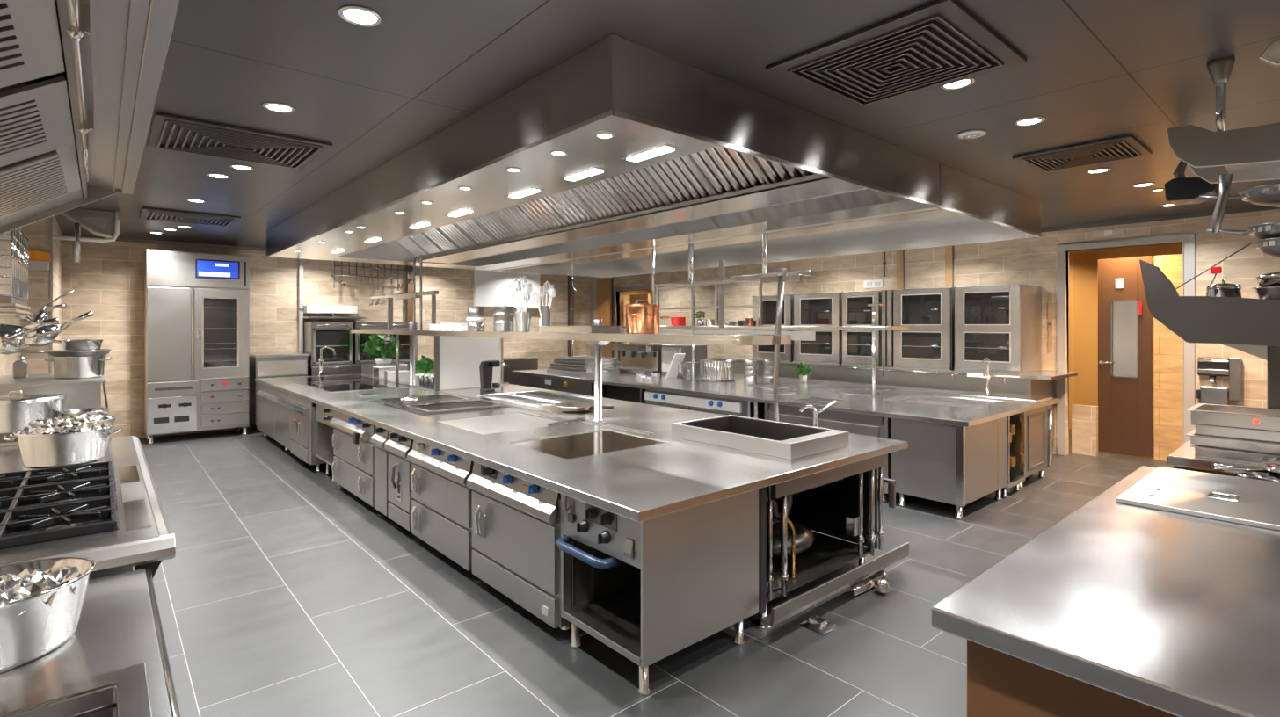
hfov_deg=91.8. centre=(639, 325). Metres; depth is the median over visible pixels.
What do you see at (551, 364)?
food tray
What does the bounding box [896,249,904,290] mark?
conduit
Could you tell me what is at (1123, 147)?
ceiling vent
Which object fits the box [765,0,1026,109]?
ceiling vent
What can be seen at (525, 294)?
utensil
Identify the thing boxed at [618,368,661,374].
drip tray
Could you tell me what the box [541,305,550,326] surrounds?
beaker
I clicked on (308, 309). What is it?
hood
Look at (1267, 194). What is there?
bowl
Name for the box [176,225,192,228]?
recessed light
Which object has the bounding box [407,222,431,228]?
lamp
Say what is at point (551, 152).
spotlight
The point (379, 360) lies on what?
pot
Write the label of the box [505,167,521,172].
spotlight
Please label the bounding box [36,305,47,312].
bowl
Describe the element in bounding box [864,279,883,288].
wall socket
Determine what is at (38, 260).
box
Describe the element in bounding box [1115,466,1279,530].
cover
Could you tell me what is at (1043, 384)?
countertop
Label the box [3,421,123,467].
stock pot
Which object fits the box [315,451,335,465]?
shelf
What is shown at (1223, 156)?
steel shelf
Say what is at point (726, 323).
steel bowl
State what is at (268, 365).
cabinet
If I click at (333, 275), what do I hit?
utensil rack
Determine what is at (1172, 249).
door frame
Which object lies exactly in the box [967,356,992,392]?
tap
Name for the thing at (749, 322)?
copper cup
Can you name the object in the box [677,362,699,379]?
wire dish rack
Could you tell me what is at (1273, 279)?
steel bowl
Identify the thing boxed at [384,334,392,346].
gun
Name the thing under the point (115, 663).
countertop
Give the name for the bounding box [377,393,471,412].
food tray
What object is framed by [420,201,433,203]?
spotlight
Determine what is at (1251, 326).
shelf
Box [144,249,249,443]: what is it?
refrigerator
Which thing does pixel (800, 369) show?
potted herb
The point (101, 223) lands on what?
box
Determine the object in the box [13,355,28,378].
bottle
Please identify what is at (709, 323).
steel cup
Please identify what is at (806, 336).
shelf
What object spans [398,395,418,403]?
bundle
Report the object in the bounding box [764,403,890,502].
panel
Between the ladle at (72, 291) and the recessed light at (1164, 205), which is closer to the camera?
the ladle at (72, 291)
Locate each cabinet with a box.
[249,352,309,432]
[256,382,326,472]
[890,416,1007,520]
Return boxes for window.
[1072,250,1098,407]
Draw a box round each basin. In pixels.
[78,705,116,716]
[899,398,988,408]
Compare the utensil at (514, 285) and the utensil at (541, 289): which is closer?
the utensil at (541, 289)
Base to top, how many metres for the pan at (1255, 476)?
0.040 m
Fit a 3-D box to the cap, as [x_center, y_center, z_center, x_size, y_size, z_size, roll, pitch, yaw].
[0.975,1.635,3.393,0.138,0.042,0.151,0,0,-41]
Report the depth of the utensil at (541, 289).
5.86 m
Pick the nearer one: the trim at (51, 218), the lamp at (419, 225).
the lamp at (419, 225)
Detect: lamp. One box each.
[330,249,345,253]
[363,238,382,242]
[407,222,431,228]
[446,209,474,217]
[504,188,544,198]
[560,167,607,181]
[621,145,680,162]
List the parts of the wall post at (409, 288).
post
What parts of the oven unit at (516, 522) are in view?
handle, knob, knob plate, knob, rail, drawer, door, control panel, knob, leg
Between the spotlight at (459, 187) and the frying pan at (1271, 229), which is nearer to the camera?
the frying pan at (1271, 229)
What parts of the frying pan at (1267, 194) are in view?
handle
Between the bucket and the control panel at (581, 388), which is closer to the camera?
the bucket
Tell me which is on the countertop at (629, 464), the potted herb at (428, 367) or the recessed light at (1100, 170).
the potted herb at (428, 367)
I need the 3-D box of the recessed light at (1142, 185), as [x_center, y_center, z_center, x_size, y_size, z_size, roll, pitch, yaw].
[4.474,-1.245,5.507,0.168,0.010,0.168,0,0,-41]
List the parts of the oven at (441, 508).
handle, handle, knob, knob, rail, drawer, drawer, control panel, knob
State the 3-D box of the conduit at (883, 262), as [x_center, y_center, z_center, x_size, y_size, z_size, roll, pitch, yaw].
[3.795,-0.975,9.634,0.029,0.450,0.040,0,0,-41]
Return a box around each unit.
[384,430,414,531]
[466,462,571,632]
[589,382,645,403]
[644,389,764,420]
[1010,406,1052,488]
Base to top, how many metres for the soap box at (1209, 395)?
0.200 m
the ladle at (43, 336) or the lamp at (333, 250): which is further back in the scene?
the lamp at (333, 250)
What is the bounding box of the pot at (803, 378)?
[799,375,807,383]
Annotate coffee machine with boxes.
[611,342,673,374]
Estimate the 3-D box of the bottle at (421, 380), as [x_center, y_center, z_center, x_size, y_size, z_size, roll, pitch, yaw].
[-2.867,0.719,8.174,0.084,0.154,0.082,0,0,-41]
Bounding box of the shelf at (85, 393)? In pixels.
[0,371,111,447]
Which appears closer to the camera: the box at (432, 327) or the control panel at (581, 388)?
the box at (432, 327)
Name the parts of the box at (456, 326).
box lid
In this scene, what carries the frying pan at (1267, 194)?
hanging from the rod
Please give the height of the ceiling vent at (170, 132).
0.030 m
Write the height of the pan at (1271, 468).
0.095 m
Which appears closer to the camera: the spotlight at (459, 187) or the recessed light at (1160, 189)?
the spotlight at (459, 187)
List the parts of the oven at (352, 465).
handle, handle, rail, knob, drawer, drawer, control panel, knob, handle, handle, knob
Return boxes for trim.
[50,216,52,373]
[62,233,266,251]
[1040,205,1279,232]
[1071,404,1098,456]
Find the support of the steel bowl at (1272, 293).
on the shelf at (1251, 326)
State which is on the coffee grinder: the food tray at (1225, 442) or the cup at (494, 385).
the cup at (494, 385)
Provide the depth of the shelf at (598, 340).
5.12 m
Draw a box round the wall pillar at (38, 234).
[21,215,62,374]
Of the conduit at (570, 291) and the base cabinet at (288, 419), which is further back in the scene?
the conduit at (570, 291)
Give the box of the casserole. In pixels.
[0,556,95,674]
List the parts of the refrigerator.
leg, handle, door, door, handle, panel, door handle, glass door, drawer, drawer, drawer, drawer, leg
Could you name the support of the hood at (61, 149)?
attached to the wall at (6, 361)
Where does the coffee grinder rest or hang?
on the countertop at (629, 464)
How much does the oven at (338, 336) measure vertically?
0.698 m
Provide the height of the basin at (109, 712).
0.174 m
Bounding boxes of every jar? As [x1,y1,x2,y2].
[466,317,485,331]
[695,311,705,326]
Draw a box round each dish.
[635,373,647,378]
[642,376,655,380]
[650,373,660,378]
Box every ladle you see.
[0,317,59,355]
[22,304,66,326]
[22,311,93,347]
[36,290,74,312]
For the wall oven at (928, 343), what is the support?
on the countertop at (1043, 384)
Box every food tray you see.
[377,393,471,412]
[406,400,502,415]
[545,368,621,375]
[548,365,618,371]
[549,363,618,369]
[552,356,619,362]
[553,360,619,365]
[1185,403,1279,431]
[1185,429,1279,453]
[1190,444,1279,464]
[1191,423,1279,442]
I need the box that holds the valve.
[844,569,889,597]
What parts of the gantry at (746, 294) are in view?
pane, pane, pane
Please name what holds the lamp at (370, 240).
on the extraction hood at (622, 149)
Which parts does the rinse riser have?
cross arm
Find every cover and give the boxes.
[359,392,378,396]
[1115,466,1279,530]
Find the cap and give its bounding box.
[799,615,836,634]
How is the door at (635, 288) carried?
in the wall at (1026, 261)
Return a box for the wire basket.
[0,228,30,319]
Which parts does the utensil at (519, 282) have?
handle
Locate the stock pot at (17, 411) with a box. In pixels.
[0,391,68,433]
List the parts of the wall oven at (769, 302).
sill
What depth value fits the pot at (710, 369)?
8.78 m
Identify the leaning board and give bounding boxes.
[665,353,685,378]
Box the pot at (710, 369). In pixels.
[699,358,735,381]
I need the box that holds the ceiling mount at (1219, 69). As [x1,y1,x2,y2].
[1206,56,1235,86]
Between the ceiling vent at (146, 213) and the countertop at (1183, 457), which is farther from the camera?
the ceiling vent at (146, 213)
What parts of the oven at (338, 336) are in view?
handle, door, door frame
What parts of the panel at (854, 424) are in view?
panel, rail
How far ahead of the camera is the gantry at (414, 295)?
8.12 m
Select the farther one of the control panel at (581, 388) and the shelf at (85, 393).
the control panel at (581, 388)
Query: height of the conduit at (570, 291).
2.830 m
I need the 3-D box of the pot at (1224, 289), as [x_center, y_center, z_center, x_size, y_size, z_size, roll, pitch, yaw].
[3.583,-0.214,3.804,0.162,0.134,0.162,0,0,-41]
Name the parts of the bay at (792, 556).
post, leg, panel, rail, drip rail, leg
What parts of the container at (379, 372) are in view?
lid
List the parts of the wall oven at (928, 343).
sill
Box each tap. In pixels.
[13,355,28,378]
[317,345,338,376]
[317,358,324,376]
[799,400,836,427]
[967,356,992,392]
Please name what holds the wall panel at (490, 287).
attached to the wall at (108, 280)
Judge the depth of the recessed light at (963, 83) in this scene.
3.21 m
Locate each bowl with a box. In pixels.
[0,323,28,355]
[22,309,48,326]
[22,325,62,347]
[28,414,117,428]
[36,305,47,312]
[556,407,594,412]
[718,321,735,326]
[766,523,814,556]
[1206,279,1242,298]
[1238,182,1279,207]
[1246,221,1279,239]
[1251,286,1279,299]
[1255,271,1279,287]
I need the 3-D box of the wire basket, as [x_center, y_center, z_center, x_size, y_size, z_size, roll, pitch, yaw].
[-4.726,-0.380,4.629,0.178,0.660,1.228,0,0,-41]
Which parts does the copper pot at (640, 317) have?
pot, lid, lid handle, handle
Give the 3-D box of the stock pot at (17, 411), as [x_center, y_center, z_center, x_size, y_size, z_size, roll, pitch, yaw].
[-4.070,0.559,4.041,0.504,0.260,0.504,0,0,-41]
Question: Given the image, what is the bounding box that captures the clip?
[1252,418,1259,423]
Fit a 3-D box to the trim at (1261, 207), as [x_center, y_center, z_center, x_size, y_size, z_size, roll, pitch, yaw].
[4.622,-1.225,8.690,0.020,0.050,13.050,0,0,-41]
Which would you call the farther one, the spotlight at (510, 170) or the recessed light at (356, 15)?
the spotlight at (510, 170)
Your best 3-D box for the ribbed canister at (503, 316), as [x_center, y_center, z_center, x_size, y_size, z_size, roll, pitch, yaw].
[-1.383,-0.064,6.285,0.208,0.252,0.208,0,0,-41]
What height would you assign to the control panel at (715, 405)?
0.803 m
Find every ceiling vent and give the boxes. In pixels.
[138,207,241,226]
[147,111,332,169]
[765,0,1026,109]
[1012,134,1151,172]
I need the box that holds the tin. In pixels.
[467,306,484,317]
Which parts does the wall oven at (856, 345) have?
sill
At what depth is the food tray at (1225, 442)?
3.60 m
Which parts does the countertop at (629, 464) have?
griddle plate, hot plate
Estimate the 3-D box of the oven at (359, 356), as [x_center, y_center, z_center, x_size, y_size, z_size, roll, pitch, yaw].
[-4.566,0.299,10.997,1.060,0.698,0.590,0,0,-41]
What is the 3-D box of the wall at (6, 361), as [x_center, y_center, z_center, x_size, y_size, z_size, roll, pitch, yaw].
[-3.327,0.200,2.805,0.100,2.900,14.600,0,0,-41]
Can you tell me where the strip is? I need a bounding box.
[1047,293,1052,352]
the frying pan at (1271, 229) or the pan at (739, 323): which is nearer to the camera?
the frying pan at (1271, 229)
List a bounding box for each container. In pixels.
[372,365,395,378]
[386,370,409,379]
[414,373,434,380]
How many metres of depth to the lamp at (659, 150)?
3.27 m
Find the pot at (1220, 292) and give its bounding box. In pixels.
[1206,287,1242,298]
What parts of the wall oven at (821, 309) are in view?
sill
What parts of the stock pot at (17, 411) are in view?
lid knob, lid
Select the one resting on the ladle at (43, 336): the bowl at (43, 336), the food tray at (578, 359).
the bowl at (43, 336)
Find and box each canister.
[493,305,514,331]
[743,359,758,382]
[762,360,778,383]
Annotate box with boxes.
[28,250,50,270]
[60,208,120,238]
[429,324,441,330]
[440,323,453,330]
[453,323,467,330]
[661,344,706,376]
[1196,385,1229,405]
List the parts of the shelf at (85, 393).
tray rail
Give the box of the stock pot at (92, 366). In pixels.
[44,355,112,378]
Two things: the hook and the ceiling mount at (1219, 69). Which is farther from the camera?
the hook
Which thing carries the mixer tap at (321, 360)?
on the countertop at (629, 464)
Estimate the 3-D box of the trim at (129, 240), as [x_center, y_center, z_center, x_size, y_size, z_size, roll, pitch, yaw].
[-3.865,-1.225,10.984,9.820,0.050,1.550,0,0,-41]
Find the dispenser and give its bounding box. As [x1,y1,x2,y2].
[1197,356,1241,400]
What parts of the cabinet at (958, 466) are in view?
leg, leg, corner trim, leg, panel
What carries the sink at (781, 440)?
in the countertop at (629, 464)
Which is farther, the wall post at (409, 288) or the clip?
the wall post at (409, 288)
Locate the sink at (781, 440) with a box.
[671,414,848,495]
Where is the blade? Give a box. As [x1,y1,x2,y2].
[1258,39,1279,66]
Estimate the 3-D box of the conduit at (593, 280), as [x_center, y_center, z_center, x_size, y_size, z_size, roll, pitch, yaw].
[-1.070,0.225,14.368,0.120,2.830,0.109,0,0,-41]
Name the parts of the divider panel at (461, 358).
edge trim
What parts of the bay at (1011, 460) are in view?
leg, leg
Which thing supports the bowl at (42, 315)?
on the ladle at (42, 315)
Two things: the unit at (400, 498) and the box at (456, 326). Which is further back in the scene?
the box at (456, 326)
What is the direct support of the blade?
attached to the ceiling at (1094, 69)
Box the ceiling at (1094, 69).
[43,0,1279,247]
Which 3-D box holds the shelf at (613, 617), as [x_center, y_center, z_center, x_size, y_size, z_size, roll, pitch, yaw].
[0.089,1.482,3.200,0.764,0.035,0.604,0,0,-41]
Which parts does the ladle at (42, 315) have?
handle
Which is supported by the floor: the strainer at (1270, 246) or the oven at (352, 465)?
the oven at (352, 465)
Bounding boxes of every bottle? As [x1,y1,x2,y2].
[419,373,425,385]
[423,374,429,386]
[429,375,434,387]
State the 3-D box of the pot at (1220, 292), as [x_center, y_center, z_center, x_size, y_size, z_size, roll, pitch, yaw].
[3.583,-0.186,3.804,0.162,0.079,0.162,0,0,-41]
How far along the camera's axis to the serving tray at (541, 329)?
5.18 m
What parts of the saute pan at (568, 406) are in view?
loop handle, handle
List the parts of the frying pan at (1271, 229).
handle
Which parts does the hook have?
rod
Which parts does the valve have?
bulb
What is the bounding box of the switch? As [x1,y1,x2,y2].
[545,379,551,385]
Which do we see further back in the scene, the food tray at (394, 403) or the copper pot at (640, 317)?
the food tray at (394, 403)
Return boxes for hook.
[569,260,577,291]
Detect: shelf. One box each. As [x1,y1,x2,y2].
[0,336,28,349]
[0,371,111,447]
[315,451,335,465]
[351,319,791,421]
[562,582,640,666]
[571,304,909,398]
[766,522,870,603]
[1139,259,1279,408]
[1166,56,1279,232]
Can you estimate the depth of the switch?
10.00 m
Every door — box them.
[613,285,657,361]
[629,293,649,343]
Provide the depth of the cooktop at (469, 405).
6.01 m
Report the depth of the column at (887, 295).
8.79 m
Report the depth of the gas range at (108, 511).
2.32 m
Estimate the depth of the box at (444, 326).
7.11 m
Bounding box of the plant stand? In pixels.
[361,363,407,376]
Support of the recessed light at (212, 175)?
in the ceiling at (1094, 69)
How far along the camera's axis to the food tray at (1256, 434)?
3.59 m
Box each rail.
[651,233,814,327]
[735,361,1033,384]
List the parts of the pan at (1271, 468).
handle, lid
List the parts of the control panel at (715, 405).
door, knob, door, knob, post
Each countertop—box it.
[0,567,180,716]
[254,370,907,522]
[307,356,539,385]
[512,364,1060,427]
[712,356,1077,445]
[930,465,1279,716]
[1167,439,1258,476]
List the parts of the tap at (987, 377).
handle, spout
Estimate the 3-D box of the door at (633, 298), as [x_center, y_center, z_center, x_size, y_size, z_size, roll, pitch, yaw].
[-0.010,0.460,14.681,0.050,2.380,0.670,0,0,-41]
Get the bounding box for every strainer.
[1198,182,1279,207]
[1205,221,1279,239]
[1253,237,1279,257]
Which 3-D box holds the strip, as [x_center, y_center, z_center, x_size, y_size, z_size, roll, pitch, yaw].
[5.260,-0.025,7.952,0.024,0.750,0.050,0,0,-41]
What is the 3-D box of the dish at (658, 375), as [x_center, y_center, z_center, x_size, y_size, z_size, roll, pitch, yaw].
[0.232,0.765,9.411,0.146,0.062,0.146,0,0,-41]
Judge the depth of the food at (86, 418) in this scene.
3.67 m
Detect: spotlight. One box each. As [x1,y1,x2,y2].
[393,211,406,214]
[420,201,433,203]
[458,186,472,189]
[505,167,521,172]
[549,150,567,155]
[595,131,614,138]
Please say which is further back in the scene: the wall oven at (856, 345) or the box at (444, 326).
the wall oven at (856, 345)
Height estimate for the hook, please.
0.446 m
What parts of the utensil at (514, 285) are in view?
handle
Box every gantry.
[369,254,438,330]
[654,278,762,326]
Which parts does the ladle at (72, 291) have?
handle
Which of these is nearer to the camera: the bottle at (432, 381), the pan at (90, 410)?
the pan at (90, 410)
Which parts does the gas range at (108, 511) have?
burner, burner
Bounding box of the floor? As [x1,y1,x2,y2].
[132,428,1173,716]
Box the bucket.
[514,312,531,331]
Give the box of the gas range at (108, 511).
[0,436,175,580]
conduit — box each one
[567,276,574,356]
[590,276,596,356]
[882,251,886,276]
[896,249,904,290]
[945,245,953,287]
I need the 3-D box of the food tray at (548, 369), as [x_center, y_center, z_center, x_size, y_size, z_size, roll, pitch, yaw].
[-0.972,0.772,10.452,0.750,0.048,1.150,0,0,-41]
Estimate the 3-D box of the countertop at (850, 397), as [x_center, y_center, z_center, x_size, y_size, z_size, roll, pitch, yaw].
[1.171,0.889,8.757,2.460,0.215,7.520,0,0,-41]
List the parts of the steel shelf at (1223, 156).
rod, plate, plate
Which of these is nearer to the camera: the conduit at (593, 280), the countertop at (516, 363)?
the countertop at (516, 363)
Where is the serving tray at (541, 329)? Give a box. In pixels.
[536,326,622,333]
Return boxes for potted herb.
[361,334,401,364]
[414,355,434,379]
[794,362,811,383]
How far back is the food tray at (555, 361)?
10.10 m
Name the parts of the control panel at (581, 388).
knob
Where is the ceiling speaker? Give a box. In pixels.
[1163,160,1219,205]
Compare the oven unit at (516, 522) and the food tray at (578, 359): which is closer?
the oven unit at (516, 522)
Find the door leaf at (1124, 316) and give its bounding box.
[1098,255,1152,458]
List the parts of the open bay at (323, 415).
control panel, panel, leg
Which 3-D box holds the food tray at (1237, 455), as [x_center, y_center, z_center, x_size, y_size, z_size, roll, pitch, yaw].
[3.815,0.756,3.476,0.480,0.066,1.040,0,0,-41]
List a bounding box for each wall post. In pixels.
[298,258,304,352]
[405,265,413,322]
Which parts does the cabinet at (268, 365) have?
panel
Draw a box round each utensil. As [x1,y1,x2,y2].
[506,285,518,312]
[512,278,520,312]
[517,281,522,312]
[520,275,527,312]
[523,292,530,312]
[524,283,531,312]
[531,291,541,318]
[538,286,545,305]
[543,280,550,305]
[547,284,553,305]
[548,288,556,310]
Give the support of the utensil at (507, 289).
in the bucket
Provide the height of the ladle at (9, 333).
0.248 m
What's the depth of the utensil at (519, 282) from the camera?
6.04 m
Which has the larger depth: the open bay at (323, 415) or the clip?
the open bay at (323, 415)
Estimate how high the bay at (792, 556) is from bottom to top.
0.807 m
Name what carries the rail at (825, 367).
attached to the countertop at (1043, 384)
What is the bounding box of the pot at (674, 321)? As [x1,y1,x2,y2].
[670,317,685,326]
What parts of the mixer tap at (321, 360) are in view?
spout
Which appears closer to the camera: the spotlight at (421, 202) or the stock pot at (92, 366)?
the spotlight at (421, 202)
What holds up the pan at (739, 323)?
on the shelf at (806, 336)
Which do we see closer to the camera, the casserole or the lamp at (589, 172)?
the casserole
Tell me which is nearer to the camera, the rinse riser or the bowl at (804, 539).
the bowl at (804, 539)
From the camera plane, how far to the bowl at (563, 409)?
5.61 m
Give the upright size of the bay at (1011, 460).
0.806 m
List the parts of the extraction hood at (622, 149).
filter frame, filter frame, filter frame, filter frame, filter frame, filter frame, filter frame, filter frame, filter frame, filter frame, filter frame, filter frame, filter frame, filter frame, roof panel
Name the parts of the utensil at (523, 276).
handle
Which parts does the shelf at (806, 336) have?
post, post, rail, post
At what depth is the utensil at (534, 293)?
5.92 m
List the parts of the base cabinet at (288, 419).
pull rail, door, pull rail, door, pull rail, handle, drawer, door, leg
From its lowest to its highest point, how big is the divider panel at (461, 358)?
0.669 m
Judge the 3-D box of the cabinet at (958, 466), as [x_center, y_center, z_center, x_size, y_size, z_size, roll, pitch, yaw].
[2.887,1.247,5.772,1.028,0.806,0.638,0,0,-41]
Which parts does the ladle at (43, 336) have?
handle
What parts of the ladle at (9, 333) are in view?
handle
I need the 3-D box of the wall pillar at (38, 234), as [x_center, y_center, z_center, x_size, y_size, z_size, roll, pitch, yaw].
[-7.143,0.200,7.438,0.220,2.900,2.600,0,0,-41]
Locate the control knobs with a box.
[585,502,617,531]
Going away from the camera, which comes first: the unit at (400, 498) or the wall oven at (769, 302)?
the unit at (400, 498)
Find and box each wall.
[0,227,21,376]
[62,240,654,438]
[611,209,1279,455]
[1154,254,1183,461]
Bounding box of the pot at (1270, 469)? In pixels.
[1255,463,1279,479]
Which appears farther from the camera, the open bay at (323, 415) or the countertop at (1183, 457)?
the open bay at (323, 415)
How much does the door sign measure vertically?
0.070 m
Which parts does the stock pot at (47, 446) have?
handle, handle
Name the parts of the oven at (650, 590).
leg, knob, pull handle, knob, panel, control panel, knob, knob, slot plate, leg, panel, leg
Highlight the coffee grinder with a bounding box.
[479,360,509,392]
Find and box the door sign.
[1091,228,1125,237]
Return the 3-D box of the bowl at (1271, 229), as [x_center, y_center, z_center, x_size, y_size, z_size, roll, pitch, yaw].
[3.516,-0.497,3.348,0.347,0.095,0.345,0,0,-41]
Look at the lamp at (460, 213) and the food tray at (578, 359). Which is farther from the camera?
the food tray at (578, 359)
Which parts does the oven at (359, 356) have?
door, handle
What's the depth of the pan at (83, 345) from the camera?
4.83 m
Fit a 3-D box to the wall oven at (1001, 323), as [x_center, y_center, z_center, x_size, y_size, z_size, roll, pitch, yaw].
[4.634,0.044,8.043,0.812,1.089,0.778,0,0,-41]
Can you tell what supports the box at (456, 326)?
on the shelf at (598, 340)
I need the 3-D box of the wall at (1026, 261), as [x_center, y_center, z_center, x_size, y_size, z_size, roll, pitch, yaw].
[4.166,0.200,9.321,0.120,2.900,14.600,0,0,-41]
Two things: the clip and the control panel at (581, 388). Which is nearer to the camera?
the clip
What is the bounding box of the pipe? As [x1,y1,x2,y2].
[51,210,119,262]
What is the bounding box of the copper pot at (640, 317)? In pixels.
[624,299,671,333]
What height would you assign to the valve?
0.099 m
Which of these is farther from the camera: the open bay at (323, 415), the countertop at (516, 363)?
the countertop at (516, 363)
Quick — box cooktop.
[284,374,411,392]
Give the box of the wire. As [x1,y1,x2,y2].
[1175,242,1251,294]
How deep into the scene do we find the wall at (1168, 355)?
7.50 m
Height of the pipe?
0.579 m
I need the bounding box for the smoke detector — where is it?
[957,129,986,140]
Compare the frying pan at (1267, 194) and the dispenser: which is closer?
the frying pan at (1267, 194)
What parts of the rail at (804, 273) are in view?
rail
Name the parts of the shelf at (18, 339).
rod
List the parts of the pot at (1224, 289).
lid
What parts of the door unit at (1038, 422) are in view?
door, door frame, leg, hinge post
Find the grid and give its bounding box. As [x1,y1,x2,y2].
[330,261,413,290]
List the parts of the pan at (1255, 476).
handle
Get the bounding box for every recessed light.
[161,228,178,231]
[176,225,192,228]
[186,198,206,203]
[206,173,230,178]
[229,164,254,170]
[261,101,295,113]
[337,5,382,27]
[938,77,974,89]
[1013,116,1045,126]
[1085,167,1111,174]
[1131,182,1156,187]
[1150,188,1164,191]
[1160,203,1178,206]
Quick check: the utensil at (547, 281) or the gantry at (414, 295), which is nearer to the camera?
the utensil at (547, 281)
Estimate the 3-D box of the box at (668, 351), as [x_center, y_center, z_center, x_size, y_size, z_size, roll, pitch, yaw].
[0.696,0.556,10.014,0.608,0.478,0.500,0,0,-41]
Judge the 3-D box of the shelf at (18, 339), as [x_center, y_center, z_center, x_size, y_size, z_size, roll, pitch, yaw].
[-4.514,0.120,4.423,0.229,0.079,1.500,0,0,-41]
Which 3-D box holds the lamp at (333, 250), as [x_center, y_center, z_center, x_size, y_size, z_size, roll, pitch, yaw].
[-3.720,-0.906,7.631,0.100,0.009,0.360,0,0,-41]
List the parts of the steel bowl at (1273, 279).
lid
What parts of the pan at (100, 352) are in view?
handle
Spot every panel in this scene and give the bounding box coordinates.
[439,335,503,390]
[473,269,541,309]
[518,374,606,398]
[596,277,612,357]
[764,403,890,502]
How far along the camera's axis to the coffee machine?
10.30 m
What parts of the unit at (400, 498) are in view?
knob, handle, rail, slot plate, kick drawer, door, control panel, knob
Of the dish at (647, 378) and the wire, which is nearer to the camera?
the wire
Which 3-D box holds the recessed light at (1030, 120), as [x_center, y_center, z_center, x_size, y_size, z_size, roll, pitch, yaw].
[2.384,-1.245,3.796,0.168,0.010,0.168,0,0,-41]
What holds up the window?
in the door frame at (1172, 249)
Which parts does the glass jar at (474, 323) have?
lid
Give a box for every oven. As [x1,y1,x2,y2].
[303,321,352,365]
[329,410,377,507]
[352,322,417,363]
[407,440,474,571]
[556,488,758,696]
[751,294,793,362]
[792,291,842,363]
[841,290,881,366]
[893,287,954,370]
[954,283,1041,373]
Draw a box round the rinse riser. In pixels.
[759,268,801,421]
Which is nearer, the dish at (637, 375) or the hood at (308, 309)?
the dish at (637, 375)
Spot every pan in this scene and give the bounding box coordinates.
[16,349,112,356]
[50,339,103,350]
[59,407,109,416]
[538,401,613,412]
[737,320,756,326]
[1211,460,1279,479]
[1236,472,1279,482]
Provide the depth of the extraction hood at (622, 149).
4.64 m
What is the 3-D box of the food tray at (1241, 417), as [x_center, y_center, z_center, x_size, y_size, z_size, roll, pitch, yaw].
[3.648,0.549,3.676,0.470,0.081,0.560,0,0,-41]
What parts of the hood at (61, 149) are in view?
slotted panel, slotted panel, panel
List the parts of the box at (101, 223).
plate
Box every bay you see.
[315,404,339,486]
[752,453,909,630]
[1001,412,1025,497]
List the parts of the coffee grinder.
spout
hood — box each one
[0,0,179,234]
[265,33,1041,278]
[302,305,366,319]
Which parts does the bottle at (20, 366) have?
handle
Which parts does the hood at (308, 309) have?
shelf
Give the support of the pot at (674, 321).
on the shelf at (806, 336)
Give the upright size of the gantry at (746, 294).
0.632 m
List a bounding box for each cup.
[492,383,499,388]
[705,320,714,326]
[745,318,753,326]
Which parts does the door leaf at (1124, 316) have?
handle, pane, pane frame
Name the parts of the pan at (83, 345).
handle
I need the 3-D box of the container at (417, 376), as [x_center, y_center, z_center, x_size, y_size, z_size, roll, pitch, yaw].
[-3.161,0.755,9.046,0.300,0.081,0.260,0,0,-41]
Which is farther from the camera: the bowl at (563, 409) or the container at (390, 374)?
the container at (390, 374)
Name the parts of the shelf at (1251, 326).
plate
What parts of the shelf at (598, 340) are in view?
thin post, post, dark post, post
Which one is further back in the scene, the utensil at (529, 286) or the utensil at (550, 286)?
the utensil at (529, 286)
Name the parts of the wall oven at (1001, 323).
sill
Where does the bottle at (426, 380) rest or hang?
on the countertop at (629, 464)
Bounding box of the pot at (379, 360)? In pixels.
[374,357,392,364]
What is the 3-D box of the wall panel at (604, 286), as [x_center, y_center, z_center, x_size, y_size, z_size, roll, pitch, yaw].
[-0.849,0.270,14.586,0.480,2.740,0.069,0,0,-41]
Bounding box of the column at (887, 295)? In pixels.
[881,290,893,366]
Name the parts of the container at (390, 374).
lid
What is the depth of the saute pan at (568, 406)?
5.65 m

